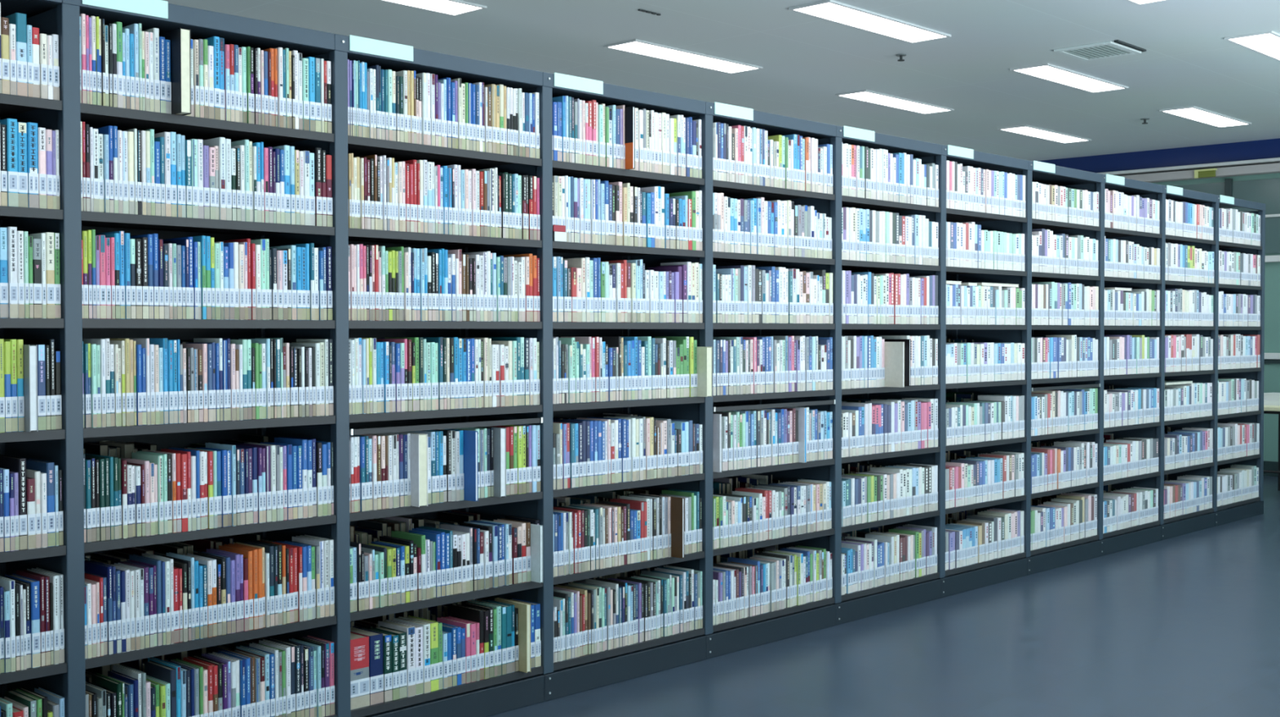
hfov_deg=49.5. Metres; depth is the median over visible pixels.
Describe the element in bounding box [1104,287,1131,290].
flat book
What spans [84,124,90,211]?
book
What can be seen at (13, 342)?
book
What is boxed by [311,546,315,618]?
book
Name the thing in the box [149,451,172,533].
book
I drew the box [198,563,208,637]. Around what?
book
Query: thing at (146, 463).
book
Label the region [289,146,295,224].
book
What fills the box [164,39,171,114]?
book
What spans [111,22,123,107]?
book
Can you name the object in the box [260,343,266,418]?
book
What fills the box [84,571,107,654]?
book
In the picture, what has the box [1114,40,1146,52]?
ceiling slot
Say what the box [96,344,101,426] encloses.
book
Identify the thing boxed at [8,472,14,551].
book
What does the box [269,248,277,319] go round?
book
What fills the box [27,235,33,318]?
book
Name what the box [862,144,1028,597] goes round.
bay
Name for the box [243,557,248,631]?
book
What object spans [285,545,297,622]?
book
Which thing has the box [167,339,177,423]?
book
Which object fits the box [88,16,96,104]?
book
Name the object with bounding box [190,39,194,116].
book
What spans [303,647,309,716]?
book
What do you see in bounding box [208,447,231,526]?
book
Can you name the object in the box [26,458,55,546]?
book
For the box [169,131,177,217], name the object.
book
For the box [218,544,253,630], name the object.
book
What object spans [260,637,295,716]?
book
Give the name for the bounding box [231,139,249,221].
book
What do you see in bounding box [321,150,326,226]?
book
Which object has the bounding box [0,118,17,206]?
book
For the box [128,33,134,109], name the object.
book
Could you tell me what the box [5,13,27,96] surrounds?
book
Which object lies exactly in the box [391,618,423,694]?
book
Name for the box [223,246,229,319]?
book
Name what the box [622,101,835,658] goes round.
bay
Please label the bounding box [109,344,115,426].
book
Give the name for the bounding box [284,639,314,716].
book
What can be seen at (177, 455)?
book
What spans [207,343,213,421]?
book
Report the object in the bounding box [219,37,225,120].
book
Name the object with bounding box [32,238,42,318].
book
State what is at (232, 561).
book
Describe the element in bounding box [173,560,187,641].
book
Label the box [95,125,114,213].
book
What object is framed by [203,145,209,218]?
book
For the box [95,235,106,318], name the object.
book
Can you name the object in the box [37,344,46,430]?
book
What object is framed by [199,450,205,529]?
book
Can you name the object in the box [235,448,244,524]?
book
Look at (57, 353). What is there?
book
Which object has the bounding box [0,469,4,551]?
book
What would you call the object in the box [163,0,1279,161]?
ceiling
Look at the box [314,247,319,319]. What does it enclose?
book
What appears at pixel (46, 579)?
book
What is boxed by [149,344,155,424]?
book
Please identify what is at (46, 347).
book
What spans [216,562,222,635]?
book
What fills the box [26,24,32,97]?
book
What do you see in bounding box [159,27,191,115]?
book
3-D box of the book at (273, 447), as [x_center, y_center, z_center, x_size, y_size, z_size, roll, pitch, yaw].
[-1.189,0.386,4.341,0.162,0.235,0.016,1,1,44]
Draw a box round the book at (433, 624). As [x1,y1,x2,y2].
[401,615,438,691]
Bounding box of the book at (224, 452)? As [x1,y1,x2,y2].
[195,446,227,527]
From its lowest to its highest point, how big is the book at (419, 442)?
0.243 m
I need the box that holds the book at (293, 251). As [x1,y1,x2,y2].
[269,244,297,319]
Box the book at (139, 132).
[137,129,142,214]
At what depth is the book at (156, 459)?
4.02 m
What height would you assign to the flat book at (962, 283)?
0.016 m
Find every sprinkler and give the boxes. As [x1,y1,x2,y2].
[895,53,906,61]
[1140,118,1149,124]
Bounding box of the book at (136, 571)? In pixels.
[111,563,140,649]
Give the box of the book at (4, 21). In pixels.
[0,17,9,94]
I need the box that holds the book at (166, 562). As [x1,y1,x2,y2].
[143,555,170,644]
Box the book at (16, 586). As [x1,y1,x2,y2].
[14,583,20,671]
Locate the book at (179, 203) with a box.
[176,133,182,217]
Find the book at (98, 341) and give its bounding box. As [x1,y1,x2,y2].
[82,338,106,426]
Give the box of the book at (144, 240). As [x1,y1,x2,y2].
[129,237,148,319]
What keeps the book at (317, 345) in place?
on the bay at (62, 20)
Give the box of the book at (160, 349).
[158,347,164,423]
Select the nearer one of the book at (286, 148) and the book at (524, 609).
the book at (286, 148)
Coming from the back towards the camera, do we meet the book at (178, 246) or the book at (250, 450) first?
the book at (250, 450)
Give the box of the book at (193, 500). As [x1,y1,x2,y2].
[191,455,196,530]
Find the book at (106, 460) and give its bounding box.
[84,454,110,540]
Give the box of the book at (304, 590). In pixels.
[272,540,307,620]
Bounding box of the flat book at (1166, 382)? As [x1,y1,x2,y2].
[1164,380,1192,385]
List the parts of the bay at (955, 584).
panel, panel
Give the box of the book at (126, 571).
[104,563,130,651]
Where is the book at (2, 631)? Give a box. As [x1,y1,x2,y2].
[0,586,4,672]
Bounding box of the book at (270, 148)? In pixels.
[265,146,273,222]
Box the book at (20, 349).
[16,339,24,431]
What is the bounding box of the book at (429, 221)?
[426,161,432,233]
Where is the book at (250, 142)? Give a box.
[248,141,253,222]
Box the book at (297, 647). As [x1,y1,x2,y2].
[266,636,301,716]
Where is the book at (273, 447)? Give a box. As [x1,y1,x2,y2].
[244,442,276,521]
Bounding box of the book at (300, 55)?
[297,53,302,129]
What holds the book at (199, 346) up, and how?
on the bay at (62, 20)
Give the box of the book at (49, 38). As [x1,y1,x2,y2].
[46,35,53,99]
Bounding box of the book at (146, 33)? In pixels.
[144,31,149,111]
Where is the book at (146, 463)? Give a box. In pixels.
[120,457,150,535]
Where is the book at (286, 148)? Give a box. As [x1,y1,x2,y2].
[272,145,290,224]
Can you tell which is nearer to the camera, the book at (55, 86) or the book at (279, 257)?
the book at (55, 86)
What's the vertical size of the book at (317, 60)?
0.234 m
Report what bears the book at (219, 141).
on the bay at (62, 20)
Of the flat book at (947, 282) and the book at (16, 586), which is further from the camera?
the flat book at (947, 282)
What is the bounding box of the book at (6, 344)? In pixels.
[4,341,11,431]
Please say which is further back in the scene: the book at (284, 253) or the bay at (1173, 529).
the bay at (1173, 529)
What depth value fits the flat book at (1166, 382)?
9.27 m
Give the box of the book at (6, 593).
[3,588,10,672]
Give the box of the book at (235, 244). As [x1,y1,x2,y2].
[224,242,239,319]
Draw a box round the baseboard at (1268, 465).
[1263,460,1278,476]
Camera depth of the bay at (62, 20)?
3.99 m
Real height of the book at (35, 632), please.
0.233 m
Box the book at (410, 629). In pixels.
[377,619,415,697]
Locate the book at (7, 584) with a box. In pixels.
[0,575,16,671]
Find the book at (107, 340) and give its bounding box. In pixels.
[82,337,111,426]
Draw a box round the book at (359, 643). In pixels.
[350,631,369,709]
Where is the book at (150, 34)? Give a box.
[148,31,154,111]
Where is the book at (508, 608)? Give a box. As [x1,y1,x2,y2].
[478,600,511,673]
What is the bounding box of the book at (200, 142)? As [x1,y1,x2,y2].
[197,139,204,218]
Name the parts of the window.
sill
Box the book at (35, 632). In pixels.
[4,573,40,667]
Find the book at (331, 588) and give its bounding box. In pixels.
[301,534,334,616]
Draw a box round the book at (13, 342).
[4,338,17,431]
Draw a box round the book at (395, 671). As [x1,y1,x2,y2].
[369,627,399,700]
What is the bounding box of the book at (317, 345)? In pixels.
[288,342,320,416]
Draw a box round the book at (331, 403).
[328,338,333,415]
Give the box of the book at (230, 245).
[223,242,234,319]
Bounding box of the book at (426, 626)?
[392,616,431,693]
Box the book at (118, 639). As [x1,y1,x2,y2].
[115,568,121,653]
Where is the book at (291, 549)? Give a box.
[285,546,293,622]
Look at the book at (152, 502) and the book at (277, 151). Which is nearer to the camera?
the book at (152, 502)
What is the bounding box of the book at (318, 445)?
[315,441,322,516]
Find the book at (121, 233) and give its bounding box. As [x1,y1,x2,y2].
[95,231,125,319]
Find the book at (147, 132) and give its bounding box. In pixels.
[145,130,151,215]
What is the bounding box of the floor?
[363,475,1279,716]
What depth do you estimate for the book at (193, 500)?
4.09 m
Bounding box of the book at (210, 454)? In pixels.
[184,448,213,528]
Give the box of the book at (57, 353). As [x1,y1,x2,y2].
[54,351,62,429]
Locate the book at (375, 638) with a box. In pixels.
[350,626,383,705]
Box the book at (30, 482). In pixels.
[26,476,35,549]
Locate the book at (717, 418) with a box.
[712,413,721,472]
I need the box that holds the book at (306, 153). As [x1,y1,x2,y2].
[303,151,310,225]
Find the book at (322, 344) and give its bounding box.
[291,342,324,415]
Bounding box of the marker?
[552,224,566,241]
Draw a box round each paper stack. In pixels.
[1263,392,1279,400]
[1263,400,1279,405]
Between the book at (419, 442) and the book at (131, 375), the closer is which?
the book at (131, 375)
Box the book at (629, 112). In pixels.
[624,106,635,169]
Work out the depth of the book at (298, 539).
4.42 m
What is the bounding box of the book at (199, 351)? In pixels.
[197,349,203,422]
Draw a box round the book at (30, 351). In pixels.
[22,344,37,431]
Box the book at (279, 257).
[276,250,283,319]
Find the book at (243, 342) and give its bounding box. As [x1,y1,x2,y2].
[230,339,248,419]
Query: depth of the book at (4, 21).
3.68 m
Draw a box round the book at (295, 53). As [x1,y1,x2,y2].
[290,50,298,128]
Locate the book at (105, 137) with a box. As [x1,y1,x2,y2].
[102,134,109,212]
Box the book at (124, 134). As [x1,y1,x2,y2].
[121,130,128,213]
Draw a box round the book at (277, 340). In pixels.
[272,338,280,417]
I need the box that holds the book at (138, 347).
[135,344,142,425]
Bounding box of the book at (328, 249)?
[320,246,332,319]
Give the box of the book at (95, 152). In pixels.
[93,128,99,212]
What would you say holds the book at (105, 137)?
on the bay at (62, 20)
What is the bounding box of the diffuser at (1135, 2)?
[1131,0,1159,4]
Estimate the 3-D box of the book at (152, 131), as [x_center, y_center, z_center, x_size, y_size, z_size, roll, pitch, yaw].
[-1.456,-0.535,4.041,0.154,0.248,0.012,1,1,44]
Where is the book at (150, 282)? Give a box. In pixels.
[129,234,153,319]
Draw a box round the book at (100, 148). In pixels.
[97,133,104,212]
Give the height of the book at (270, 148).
0.234 m
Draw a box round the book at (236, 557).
[206,548,240,632]
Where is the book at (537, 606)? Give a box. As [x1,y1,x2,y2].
[510,598,541,666]
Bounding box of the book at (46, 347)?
[44,345,50,430]
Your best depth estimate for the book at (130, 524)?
3.95 m
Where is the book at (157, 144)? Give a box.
[154,141,160,216]
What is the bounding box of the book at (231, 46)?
[228,44,235,121]
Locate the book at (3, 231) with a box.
[0,226,8,318]
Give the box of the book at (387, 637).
[361,626,392,702]
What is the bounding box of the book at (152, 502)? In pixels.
[149,462,155,535]
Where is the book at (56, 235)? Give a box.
[53,232,61,318]
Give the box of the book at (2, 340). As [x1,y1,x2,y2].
[0,338,4,432]
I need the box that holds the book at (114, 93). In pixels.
[111,23,117,107]
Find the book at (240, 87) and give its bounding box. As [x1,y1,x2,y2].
[238,47,242,122]
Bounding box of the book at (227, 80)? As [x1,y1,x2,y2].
[224,44,230,120]
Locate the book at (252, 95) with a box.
[250,47,254,124]
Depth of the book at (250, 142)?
4.22 m
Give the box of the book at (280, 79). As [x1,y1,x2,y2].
[274,47,283,127]
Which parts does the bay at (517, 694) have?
panel, panel, cross rail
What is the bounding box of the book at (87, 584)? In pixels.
[84,581,92,657]
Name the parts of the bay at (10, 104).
panel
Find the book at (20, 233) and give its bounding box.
[17,231,24,318]
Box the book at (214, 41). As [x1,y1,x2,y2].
[204,35,220,119]
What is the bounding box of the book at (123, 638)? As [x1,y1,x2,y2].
[116,568,126,652]
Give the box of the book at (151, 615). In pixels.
[120,560,154,647]
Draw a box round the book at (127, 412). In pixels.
[99,337,130,426]
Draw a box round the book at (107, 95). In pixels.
[104,25,109,106]
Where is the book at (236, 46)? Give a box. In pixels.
[234,44,239,122]
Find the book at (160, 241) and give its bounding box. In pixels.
[158,239,164,319]
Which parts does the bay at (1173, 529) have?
panel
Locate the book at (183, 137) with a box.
[181,135,186,217]
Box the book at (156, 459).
[131,452,164,533]
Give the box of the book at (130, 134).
[127,131,134,213]
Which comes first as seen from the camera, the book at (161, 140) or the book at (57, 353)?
the book at (57, 353)
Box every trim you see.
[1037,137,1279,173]
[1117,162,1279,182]
[1264,352,1279,359]
[1264,359,1279,363]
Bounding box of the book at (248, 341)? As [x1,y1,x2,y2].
[246,339,252,419]
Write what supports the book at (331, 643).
on the bay at (62, 20)
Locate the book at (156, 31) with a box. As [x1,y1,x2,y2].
[144,27,159,112]
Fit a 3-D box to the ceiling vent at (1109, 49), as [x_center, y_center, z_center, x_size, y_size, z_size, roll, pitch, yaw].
[2.915,-1.955,8.833,0.380,0.014,0.440,1,1,44]
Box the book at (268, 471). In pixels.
[239,443,271,522]
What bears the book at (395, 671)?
on the bay at (517, 694)
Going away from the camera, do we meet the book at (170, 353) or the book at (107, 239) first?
the book at (107, 239)
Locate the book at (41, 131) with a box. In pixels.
[37,127,46,208]
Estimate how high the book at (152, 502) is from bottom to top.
0.208 m
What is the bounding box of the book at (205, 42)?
[203,39,208,118]
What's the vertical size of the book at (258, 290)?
0.229 m
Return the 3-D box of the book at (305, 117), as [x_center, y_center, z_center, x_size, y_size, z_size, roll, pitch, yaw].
[-1.112,-0.829,4.417,0.178,0.227,0.020,1,1,44]
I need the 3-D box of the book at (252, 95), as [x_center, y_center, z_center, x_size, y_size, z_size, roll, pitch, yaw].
[-1.243,-0.830,4.281,0.175,0.233,0.014,1,1,44]
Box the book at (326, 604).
[297,534,329,616]
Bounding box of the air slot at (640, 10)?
[638,8,661,15]
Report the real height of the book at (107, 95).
0.228 m
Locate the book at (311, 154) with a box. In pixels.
[309,152,315,226]
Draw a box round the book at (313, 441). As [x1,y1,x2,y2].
[281,435,316,516]
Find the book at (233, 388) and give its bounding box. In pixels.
[230,343,235,420]
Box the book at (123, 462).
[120,459,128,537]
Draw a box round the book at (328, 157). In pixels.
[325,155,333,226]
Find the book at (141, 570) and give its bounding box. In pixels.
[114,562,144,648]
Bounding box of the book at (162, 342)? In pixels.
[149,337,168,423]
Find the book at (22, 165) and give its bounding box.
[17,122,28,207]
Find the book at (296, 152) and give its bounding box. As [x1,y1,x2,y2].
[294,150,300,224]
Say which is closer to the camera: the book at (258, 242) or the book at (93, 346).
the book at (93, 346)
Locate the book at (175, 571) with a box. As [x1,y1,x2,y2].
[173,567,179,643]
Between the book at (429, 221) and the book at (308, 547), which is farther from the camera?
the book at (429, 221)
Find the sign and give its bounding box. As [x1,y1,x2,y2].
[1194,168,1217,177]
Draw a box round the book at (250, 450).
[235,446,253,524]
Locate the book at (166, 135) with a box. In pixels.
[154,131,171,216]
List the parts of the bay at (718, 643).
panel, panel, cross rail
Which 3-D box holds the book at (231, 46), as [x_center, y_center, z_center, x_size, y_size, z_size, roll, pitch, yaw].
[-1.279,-0.828,4.219,0.152,0.232,0.014,1,1,44]
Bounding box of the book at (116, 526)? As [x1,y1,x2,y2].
[113,457,119,539]
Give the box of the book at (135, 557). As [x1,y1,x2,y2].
[128,553,162,645]
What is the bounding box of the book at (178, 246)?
[176,244,182,319]
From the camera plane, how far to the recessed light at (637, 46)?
8.97 m
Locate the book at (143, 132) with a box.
[141,130,146,214]
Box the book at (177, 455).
[156,450,181,532]
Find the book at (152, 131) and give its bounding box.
[144,128,155,215]
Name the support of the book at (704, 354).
on the bay at (601, 673)
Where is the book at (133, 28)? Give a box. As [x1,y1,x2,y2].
[122,23,139,110]
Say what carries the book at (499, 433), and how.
on the bay at (517, 694)
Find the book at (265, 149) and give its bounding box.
[263,147,269,222]
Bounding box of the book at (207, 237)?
[205,235,211,319]
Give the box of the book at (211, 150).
[208,146,215,219]
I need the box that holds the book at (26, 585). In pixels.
[4,576,31,668]
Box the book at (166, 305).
[163,244,168,319]
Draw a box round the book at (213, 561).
[183,553,217,636]
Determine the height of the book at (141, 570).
0.230 m
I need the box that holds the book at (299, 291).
[295,246,302,319]
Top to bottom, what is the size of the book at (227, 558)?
0.230 m
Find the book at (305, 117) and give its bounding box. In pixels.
[302,57,309,130]
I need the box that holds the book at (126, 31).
[122,28,130,108]
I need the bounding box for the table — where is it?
[1263,404,1279,490]
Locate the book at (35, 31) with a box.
[31,26,39,97]
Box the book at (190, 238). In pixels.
[163,236,194,319]
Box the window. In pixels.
[1175,177,1279,262]
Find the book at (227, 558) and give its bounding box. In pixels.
[200,551,231,634]
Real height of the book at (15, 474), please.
0.208 m
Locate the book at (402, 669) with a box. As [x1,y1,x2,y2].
[372,625,407,698]
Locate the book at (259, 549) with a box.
[232,542,262,628]
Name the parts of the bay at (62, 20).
panel, panel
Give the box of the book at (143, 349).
[141,347,146,425]
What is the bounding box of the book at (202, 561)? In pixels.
[184,554,213,637]
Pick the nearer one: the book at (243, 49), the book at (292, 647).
the book at (243, 49)
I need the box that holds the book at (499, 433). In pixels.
[482,426,506,497]
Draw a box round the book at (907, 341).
[884,338,911,386]
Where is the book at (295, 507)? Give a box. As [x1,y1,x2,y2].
[292,444,297,519]
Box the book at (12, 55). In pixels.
[8,23,17,95]
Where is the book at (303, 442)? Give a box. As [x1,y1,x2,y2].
[274,436,307,518]
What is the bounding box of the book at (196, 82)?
[193,39,199,117]
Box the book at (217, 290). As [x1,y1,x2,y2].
[213,243,220,319]
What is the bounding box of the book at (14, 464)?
[0,454,27,550]
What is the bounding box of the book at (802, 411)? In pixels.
[784,406,806,462]
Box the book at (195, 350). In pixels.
[193,348,198,422]
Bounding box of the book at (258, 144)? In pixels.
[252,142,261,222]
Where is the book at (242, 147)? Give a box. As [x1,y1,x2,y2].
[231,145,245,221]
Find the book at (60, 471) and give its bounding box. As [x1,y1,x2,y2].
[57,469,63,545]
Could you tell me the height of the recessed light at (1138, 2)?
0.012 m
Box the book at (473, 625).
[447,617,476,681]
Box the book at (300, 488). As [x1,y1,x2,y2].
[292,444,302,518]
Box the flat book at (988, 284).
[977,282,1018,287]
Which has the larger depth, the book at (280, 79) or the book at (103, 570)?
the book at (280, 79)
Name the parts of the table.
leg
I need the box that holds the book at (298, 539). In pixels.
[292,535,324,617]
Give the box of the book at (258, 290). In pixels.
[255,244,261,319]
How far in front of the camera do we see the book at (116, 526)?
3.92 m
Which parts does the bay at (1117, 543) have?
panel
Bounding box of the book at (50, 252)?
[31,231,55,318]
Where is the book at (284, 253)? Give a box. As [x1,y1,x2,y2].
[281,250,288,319]
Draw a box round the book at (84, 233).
[81,231,88,318]
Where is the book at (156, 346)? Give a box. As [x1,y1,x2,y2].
[154,344,159,424]
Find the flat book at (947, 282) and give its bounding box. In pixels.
[946,280,960,284]
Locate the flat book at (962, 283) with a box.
[960,282,977,285]
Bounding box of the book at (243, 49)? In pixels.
[240,46,247,123]
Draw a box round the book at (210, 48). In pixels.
[207,45,214,119]
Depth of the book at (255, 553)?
4.24 m
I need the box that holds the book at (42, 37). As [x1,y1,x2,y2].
[39,33,47,98]
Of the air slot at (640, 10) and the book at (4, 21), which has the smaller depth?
the book at (4, 21)
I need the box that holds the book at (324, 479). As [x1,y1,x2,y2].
[321,443,327,515]
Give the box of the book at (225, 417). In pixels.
[222,340,228,421]
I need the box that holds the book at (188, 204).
[185,139,192,217]
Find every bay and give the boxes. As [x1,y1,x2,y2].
[0,0,66,684]
[0,0,337,716]
[255,33,544,716]
[459,71,706,701]
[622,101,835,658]
[754,125,942,625]
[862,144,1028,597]
[951,160,1102,575]
[1031,173,1163,556]
[1103,185,1216,540]
[1164,195,1265,526]
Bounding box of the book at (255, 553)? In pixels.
[224,543,258,629]
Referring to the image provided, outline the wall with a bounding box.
[1153,173,1279,461]
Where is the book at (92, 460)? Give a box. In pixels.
[84,456,96,542]
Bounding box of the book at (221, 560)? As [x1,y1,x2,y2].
[194,551,226,634]
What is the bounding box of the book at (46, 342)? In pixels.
[23,338,55,429]
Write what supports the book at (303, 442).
on the bay at (62, 20)
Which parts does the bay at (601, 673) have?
panel, panel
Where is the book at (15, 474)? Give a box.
[8,471,19,550]
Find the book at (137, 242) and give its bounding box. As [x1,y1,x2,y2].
[134,238,142,319]
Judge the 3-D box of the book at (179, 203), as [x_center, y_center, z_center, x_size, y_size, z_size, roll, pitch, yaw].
[-1.403,-0.534,4.104,0.167,0.242,0.013,1,1,44]
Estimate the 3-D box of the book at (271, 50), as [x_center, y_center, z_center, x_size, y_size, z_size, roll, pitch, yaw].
[-1.194,-0.835,4.333,0.175,0.242,0.014,1,1,44]
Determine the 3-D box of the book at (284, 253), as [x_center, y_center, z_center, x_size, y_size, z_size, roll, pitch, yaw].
[-1.158,-0.229,4.361,0.157,0.216,0.017,1,1,44]
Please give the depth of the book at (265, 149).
4.25 m
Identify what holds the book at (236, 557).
on the bay at (62, 20)
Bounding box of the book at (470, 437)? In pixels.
[447,428,478,501]
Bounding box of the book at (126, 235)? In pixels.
[124,232,131,319]
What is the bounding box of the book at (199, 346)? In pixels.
[179,343,208,422]
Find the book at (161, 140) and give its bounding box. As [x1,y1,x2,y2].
[154,137,164,216]
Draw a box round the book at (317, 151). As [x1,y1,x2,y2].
[298,147,322,226]
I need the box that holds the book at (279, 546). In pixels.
[251,539,282,624]
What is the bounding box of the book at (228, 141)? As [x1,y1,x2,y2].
[225,138,231,220]
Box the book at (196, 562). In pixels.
[194,560,199,639]
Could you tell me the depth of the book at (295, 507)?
4.34 m
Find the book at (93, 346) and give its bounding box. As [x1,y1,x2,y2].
[90,343,97,427]
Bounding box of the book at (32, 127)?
[26,122,39,208]
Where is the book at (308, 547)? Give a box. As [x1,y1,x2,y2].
[282,540,312,619]
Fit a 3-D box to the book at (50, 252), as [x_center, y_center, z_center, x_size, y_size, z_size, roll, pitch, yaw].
[-1.664,-0.227,3.833,0.165,0.234,0.023,1,1,44]
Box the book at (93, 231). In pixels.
[88,229,96,318]
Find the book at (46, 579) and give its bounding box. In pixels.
[18,569,50,665]
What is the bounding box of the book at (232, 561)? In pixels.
[230,559,235,632]
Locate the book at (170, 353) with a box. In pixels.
[167,340,173,423]
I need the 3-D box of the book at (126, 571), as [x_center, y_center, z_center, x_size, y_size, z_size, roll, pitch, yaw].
[-1.515,0.718,4.005,0.160,0.232,0.013,1,1,44]
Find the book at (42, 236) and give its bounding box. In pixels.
[27,232,46,318]
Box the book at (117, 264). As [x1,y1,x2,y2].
[99,232,120,318]
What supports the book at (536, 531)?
on the bay at (517, 694)
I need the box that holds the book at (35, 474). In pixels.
[26,468,41,547]
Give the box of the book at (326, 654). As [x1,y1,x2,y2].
[302,635,330,715]
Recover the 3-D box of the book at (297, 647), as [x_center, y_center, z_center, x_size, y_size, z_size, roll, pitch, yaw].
[-1.136,1.023,4.417,0.174,0.244,0.017,1,1,44]
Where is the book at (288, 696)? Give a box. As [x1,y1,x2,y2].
[258,639,291,716]
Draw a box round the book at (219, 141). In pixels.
[203,137,226,220]
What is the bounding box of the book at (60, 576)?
[31,567,64,662]
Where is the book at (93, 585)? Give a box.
[84,581,97,657]
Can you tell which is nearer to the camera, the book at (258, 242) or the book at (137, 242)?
the book at (137, 242)
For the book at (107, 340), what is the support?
on the bay at (62, 20)
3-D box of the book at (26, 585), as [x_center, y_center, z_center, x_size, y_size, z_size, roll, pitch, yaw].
[-1.714,0.723,3.808,0.165,0.230,0.014,1,1,44]
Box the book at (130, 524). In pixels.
[126,464,133,537]
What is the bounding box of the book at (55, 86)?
[50,34,59,100]
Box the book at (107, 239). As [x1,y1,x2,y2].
[105,237,111,318]
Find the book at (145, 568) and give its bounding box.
[120,560,149,648]
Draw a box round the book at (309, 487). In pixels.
[282,436,312,517]
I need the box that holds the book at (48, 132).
[45,128,53,208]
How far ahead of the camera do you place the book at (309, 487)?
4.38 m
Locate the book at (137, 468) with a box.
[131,464,141,536]
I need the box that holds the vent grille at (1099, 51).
[1064,44,1130,59]
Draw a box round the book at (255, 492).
[229,444,257,523]
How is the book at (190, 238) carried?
on the bay at (62, 20)
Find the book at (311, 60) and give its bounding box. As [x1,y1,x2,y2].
[306,57,315,131]
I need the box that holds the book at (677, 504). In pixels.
[652,493,684,558]
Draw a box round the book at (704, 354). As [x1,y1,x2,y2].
[697,346,711,396]
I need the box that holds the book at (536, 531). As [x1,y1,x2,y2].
[530,524,542,582]
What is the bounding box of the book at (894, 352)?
[884,341,904,386]
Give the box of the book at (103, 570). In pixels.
[84,559,113,654]
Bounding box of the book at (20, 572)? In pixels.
[16,569,45,666]
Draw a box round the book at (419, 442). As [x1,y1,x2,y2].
[399,431,427,506]
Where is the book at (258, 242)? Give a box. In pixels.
[250,239,266,319]
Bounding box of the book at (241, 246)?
[238,244,244,319]
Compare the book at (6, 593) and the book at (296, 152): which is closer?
the book at (6, 593)
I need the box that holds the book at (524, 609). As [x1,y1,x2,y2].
[494,597,530,672]
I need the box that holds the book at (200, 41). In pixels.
[196,39,204,117]
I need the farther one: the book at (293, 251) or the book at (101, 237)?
the book at (293, 251)
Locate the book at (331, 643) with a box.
[305,635,334,715]
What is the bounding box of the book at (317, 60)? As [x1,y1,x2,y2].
[314,57,320,132]
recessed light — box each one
[378,0,487,16]
[603,39,762,74]
[788,0,951,43]
[835,89,954,114]
[997,124,1091,143]
[1009,62,1128,93]
[1125,0,1168,5]
[1159,106,1251,127]
[1224,31,1279,61]
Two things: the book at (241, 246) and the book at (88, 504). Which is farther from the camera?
the book at (241, 246)
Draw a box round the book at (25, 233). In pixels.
[23,231,29,318]
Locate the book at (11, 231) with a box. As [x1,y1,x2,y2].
[3,226,17,318]
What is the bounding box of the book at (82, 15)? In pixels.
[80,13,86,103]
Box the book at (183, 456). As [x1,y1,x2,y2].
[162,450,187,531]
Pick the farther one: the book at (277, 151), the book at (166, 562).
the book at (277, 151)
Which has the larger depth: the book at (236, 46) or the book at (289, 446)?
the book at (289, 446)
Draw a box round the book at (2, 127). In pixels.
[0,124,7,205]
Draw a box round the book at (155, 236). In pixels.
[133,233,159,319]
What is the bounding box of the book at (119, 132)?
[117,129,123,213]
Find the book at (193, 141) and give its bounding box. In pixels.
[188,138,198,217]
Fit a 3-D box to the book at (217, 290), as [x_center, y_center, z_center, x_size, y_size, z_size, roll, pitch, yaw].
[-1.316,-0.231,4.193,0.156,0.228,0.016,1,1,44]
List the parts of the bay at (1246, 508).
panel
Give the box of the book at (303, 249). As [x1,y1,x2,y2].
[301,247,306,319]
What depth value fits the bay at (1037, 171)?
7.86 m
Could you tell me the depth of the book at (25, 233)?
3.73 m
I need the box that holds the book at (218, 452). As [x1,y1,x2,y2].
[191,447,222,527]
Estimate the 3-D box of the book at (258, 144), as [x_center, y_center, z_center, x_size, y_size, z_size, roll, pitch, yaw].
[-1.219,-0.538,4.290,0.154,0.244,0.014,1,1,44]
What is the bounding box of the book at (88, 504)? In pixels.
[85,458,91,542]
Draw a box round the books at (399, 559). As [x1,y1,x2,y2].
[0,2,1260,716]
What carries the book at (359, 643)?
on the bay at (517, 694)
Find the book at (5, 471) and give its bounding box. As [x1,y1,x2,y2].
[0,467,9,551]
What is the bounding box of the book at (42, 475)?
[40,471,47,547]
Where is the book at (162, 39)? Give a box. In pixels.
[159,36,165,113]
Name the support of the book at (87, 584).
on the bay at (62, 20)
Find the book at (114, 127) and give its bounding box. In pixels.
[112,125,118,213]
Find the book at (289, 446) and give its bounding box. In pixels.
[260,441,293,519]
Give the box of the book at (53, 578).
[26,568,59,664]
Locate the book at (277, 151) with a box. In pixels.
[272,148,280,223]
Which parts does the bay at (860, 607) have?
panel, panel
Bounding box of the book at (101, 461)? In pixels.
[85,456,105,540]
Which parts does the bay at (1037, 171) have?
panel, cross rail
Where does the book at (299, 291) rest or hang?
on the bay at (62, 20)
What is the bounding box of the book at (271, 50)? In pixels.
[262,48,275,126]
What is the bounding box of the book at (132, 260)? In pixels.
[129,239,136,319]
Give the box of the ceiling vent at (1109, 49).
[1053,40,1141,61]
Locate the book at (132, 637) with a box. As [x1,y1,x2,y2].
[109,564,135,650]
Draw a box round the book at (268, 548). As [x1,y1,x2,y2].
[244,541,275,626]
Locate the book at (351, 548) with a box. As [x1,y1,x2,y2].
[350,547,353,612]
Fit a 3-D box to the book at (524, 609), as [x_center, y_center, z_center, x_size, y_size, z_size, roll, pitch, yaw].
[-0.466,1.009,5.064,0.178,0.246,0.019,1,1,44]
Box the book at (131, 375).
[129,339,134,425]

